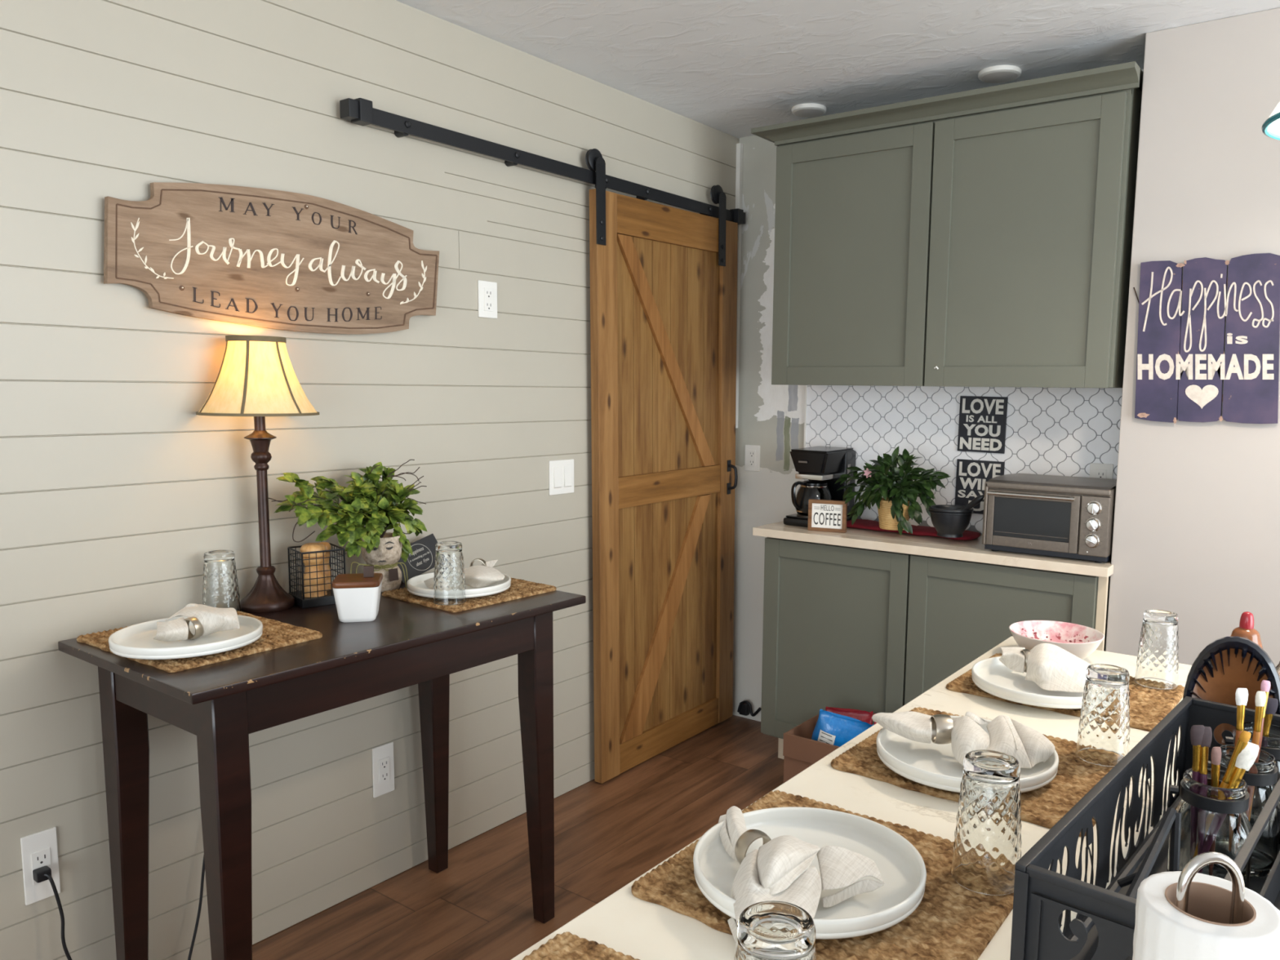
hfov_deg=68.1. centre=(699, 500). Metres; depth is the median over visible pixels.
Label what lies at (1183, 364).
sign
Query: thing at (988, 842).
tumbler
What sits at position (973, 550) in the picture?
countertop
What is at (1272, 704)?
paintbrush
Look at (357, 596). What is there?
canister
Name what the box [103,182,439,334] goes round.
wooden sign
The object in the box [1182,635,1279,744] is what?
dish
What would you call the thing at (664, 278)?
barn door
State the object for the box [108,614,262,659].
dinner plate
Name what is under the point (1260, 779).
glass jar
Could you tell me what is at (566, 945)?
woven placemat
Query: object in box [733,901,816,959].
tumbler
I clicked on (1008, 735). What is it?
linen napkin
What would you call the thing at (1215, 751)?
paintbrush
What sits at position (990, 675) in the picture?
dinner plate
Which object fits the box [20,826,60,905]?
wall outlet
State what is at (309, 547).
wooden mill
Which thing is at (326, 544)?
wooden mill
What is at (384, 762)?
receptacle
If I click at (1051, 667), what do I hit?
linen napkin
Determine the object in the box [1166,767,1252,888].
glass jar
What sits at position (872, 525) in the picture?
folded towel
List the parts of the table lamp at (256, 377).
power cord, shade trim, shade trim, lamp shade, stem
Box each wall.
[0,0,739,959]
[733,69,1143,721]
[1105,7,1279,666]
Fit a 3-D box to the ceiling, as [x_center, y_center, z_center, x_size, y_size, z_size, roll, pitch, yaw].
[0.013,-0.971,-0.421,4.800,0.080,7.100,6,8,35]
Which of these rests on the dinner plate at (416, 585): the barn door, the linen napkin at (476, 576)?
the linen napkin at (476, 576)
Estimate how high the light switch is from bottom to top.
0.110 m
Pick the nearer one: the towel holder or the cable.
the towel holder
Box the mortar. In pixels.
[928,504,973,537]
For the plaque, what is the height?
0.117 m
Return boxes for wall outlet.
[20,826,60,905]
[371,742,394,797]
[477,280,497,318]
[744,444,759,471]
[1089,462,1113,479]
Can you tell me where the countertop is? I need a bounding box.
[752,520,1113,577]
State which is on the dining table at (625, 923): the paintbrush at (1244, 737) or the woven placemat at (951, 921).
the woven placemat at (951, 921)
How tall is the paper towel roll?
0.245 m
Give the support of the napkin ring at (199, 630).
attached to the linen napkin at (213, 620)
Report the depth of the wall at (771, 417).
3.75 m
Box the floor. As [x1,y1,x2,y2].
[252,715,783,959]
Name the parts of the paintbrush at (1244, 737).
handle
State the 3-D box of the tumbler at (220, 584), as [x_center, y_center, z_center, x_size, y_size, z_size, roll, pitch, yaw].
[-1.067,0.184,2.103,0.077,0.141,0.077,4,8,27]
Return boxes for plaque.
[397,533,437,582]
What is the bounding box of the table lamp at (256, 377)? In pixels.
[32,335,319,959]
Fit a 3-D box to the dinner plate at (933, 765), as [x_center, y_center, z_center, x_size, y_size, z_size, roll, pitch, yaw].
[0.394,0.377,1.403,0.260,0.030,0.260,2,7,11]
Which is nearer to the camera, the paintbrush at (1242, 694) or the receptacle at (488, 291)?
the paintbrush at (1242, 694)
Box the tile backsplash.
[802,385,1122,533]
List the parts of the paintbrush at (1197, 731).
handle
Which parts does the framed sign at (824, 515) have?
panel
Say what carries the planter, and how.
on the console table at (406, 644)
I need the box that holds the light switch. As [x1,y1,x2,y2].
[548,458,573,495]
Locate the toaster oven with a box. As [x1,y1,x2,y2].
[982,473,1116,563]
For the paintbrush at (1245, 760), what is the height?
0.163 m
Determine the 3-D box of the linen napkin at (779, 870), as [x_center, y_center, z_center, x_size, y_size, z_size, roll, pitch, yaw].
[0.061,0.395,1.033,0.232,0.072,0.187,7,9,44]
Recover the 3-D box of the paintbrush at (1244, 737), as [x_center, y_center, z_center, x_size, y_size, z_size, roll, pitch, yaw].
[0.575,0.336,1.047,0.051,0.175,0.010,4,7,24]
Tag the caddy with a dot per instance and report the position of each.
(1103, 927)
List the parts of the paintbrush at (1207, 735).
handle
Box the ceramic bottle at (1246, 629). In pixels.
[1230,611,1262,648]
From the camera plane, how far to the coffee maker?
3.41 m
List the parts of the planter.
stone pot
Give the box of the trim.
[735,142,742,428]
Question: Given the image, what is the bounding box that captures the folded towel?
[846,519,980,540]
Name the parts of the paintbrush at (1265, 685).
handle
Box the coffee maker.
[783,446,856,527]
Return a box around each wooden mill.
[299,542,327,597]
[320,542,332,591]
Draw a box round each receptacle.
[31,848,52,884]
[378,756,390,783]
[484,287,493,311]
[748,449,755,466]
[1095,469,1106,478]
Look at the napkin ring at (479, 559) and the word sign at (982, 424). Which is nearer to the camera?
the napkin ring at (479, 559)
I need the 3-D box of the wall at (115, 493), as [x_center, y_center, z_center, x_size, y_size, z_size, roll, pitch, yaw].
[-1.912,0.041,1.079,0.100,2.333,7.100,6,8,35]
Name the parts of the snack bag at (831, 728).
label panel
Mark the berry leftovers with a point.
(1046, 637)
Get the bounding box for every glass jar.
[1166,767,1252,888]
[1207,743,1279,876]
[1224,721,1279,844]
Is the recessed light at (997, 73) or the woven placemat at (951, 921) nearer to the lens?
the woven placemat at (951, 921)
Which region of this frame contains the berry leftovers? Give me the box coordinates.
[1022,628,1082,642]
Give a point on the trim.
(739, 171)
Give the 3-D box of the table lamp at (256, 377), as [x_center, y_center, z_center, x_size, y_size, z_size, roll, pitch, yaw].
[-1.104,0.376,2.053,0.248,1.463,0.602,6,8,35]
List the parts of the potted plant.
pink flower, pot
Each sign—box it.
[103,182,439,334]
[808,498,847,533]
[955,458,1004,514]
[957,395,1008,453]
[1133,253,1279,423]
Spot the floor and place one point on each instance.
(608, 834)
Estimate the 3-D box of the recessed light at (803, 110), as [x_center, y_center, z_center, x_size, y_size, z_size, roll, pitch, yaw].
[0.380,-1.359,3.296,0.122,0.020,0.122,6,8,35]
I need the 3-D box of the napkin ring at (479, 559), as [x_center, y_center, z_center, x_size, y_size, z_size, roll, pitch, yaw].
[-0.564,0.168,2.408,0.044,0.044,0.016,2,7,7]
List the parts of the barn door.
door rail, rail, plank panel, rail, rail, handle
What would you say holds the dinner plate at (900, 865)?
on the woven placemat at (951, 921)
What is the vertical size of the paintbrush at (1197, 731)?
0.175 m
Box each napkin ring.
[183,616,204,639]
[470,558,486,566]
[734,829,771,863]
[930,714,953,744]
[1020,648,1030,672]
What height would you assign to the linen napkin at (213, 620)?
0.050 m
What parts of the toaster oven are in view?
handle, door, frame, knob, knob, knob, control panel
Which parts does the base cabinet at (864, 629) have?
door, door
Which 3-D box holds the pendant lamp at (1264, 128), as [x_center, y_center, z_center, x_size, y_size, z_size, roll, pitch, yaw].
[1.106,-0.885,1.524,0.308,0.521,0.308,6,8,35]
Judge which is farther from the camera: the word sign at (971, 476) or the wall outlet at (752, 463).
the wall outlet at (752, 463)
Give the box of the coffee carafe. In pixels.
[791,480,831,515]
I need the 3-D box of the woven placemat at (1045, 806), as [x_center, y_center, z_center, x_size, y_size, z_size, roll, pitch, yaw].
[0.435,0.394,1.432,0.370,0.009,0.328,6,8,36]
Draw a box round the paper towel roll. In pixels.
[1132,871,1279,959]
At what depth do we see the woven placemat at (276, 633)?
1.86 m
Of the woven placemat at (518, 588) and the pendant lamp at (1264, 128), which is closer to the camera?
the pendant lamp at (1264, 128)
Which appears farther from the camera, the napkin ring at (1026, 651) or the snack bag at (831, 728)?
the snack bag at (831, 728)
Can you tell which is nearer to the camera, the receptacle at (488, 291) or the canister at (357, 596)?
the canister at (357, 596)
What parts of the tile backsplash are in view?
edge trim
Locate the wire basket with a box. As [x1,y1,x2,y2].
[287,542,345,608]
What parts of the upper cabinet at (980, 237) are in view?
door, crown moulding, door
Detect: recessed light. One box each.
[791,102,826,117]
[977,65,1022,83]
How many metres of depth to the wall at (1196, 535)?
2.55 m
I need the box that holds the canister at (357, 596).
[331,565,382,622]
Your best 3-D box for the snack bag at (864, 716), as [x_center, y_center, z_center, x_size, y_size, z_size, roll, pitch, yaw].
[0.496,0.795,3.157,0.165,0.208,0.062,3,7,16]
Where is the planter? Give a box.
[268,459,426,592]
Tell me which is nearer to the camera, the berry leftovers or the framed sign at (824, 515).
the berry leftovers
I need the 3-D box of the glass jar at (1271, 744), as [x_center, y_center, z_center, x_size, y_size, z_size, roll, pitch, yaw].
[0.712,0.355,1.200,0.084,0.134,0.081,6,8,35]
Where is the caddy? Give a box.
[1009,696,1279,959]
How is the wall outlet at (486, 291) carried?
attached to the wall at (115, 493)
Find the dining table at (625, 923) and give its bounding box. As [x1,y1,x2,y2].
[511,635,1191,959]
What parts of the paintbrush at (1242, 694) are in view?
handle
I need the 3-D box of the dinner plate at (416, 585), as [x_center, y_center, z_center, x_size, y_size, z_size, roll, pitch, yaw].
[-0.595,0.209,2.340,0.250,0.029,0.250,-1,7,-16]
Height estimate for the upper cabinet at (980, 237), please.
0.862 m
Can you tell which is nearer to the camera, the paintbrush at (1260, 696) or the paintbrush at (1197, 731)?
the paintbrush at (1197, 731)
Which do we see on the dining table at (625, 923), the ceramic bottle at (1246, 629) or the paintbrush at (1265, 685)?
the ceramic bottle at (1246, 629)
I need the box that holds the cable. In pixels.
[737,700,760,716]
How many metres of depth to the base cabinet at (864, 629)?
3.14 m
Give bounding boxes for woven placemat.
[76,611,322,672]
[382,577,556,612]
[522,931,639,959]
[631,790,1013,959]
[831,706,1113,836]
[946,653,1184,731]
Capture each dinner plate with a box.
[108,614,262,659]
[406,572,511,598]
[693,806,926,939]
[876,715,1058,792]
[971,656,1084,708]
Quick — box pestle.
[960,494,984,509]
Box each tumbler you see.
[202,550,240,612]
[433,541,466,604]
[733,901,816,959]
[951,749,1022,895]
[1075,663,1129,766]
[1134,609,1178,688]
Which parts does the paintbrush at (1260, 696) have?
handle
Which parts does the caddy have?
panel, panel, jar frame, floor plate, panel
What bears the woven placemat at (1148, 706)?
on the dining table at (625, 923)
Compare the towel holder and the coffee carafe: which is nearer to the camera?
the towel holder
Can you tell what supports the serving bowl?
on the dining table at (625, 923)
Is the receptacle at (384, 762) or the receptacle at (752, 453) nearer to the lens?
the receptacle at (384, 762)
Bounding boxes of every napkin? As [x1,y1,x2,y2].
[152,603,239,641]
[423,560,504,588]
[718,805,884,943]
[871,711,1054,768]
[999,643,1090,692]
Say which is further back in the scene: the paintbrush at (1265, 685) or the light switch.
the light switch
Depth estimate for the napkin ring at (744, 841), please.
1.06 m
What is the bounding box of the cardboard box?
[782,714,839,782]
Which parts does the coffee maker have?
water tank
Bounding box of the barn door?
[339,97,745,783]
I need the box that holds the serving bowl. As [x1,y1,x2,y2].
[1008,620,1104,659]
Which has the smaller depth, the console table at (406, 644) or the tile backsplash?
the console table at (406, 644)
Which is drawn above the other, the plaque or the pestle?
the pestle
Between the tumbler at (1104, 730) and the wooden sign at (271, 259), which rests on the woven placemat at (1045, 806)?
the tumbler at (1104, 730)
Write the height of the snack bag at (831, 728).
0.246 m
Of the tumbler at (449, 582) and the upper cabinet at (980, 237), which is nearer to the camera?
the tumbler at (449, 582)
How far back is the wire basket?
2.21 m
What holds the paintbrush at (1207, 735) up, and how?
in the glass jar at (1214, 819)
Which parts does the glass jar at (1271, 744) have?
glass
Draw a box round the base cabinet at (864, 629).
[760,537,1110,759]
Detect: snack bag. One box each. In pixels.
[811,709,874,746]
[825,706,873,724]
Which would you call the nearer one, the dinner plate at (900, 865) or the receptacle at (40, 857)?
the dinner plate at (900, 865)
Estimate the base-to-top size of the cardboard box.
0.245 m
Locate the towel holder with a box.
[1175,851,1244,924]
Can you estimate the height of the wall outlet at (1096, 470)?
0.104 m
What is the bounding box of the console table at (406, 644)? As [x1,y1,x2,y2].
[57,572,586,959]
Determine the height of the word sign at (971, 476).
0.185 m
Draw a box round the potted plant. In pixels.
[834,446,950,535]
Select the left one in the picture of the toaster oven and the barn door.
the barn door
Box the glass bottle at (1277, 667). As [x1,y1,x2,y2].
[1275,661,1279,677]
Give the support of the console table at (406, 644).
on the floor
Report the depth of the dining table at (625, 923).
1.25 m
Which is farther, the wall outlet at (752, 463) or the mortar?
the wall outlet at (752, 463)
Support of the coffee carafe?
on the coffee maker
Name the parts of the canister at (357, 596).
wooden lid, lid handle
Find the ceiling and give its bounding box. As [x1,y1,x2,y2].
[395,0,1279,138]
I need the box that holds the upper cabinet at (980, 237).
[751,61,1143,387]
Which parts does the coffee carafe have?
handle, lid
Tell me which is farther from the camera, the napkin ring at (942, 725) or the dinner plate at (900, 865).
the napkin ring at (942, 725)
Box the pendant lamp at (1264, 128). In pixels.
[1261,111,1279,140]
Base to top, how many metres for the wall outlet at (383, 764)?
0.138 m
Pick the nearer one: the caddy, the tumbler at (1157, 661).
the caddy
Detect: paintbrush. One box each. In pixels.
[1190,724,1204,782]
[1199,726,1212,785]
[1210,746,1221,787]
[1218,730,1251,788]
[1226,742,1259,788]
[1234,688,1248,747]
[1251,691,1266,745]
[1254,680,1271,762]
[1262,697,1278,737]
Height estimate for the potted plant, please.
0.292 m

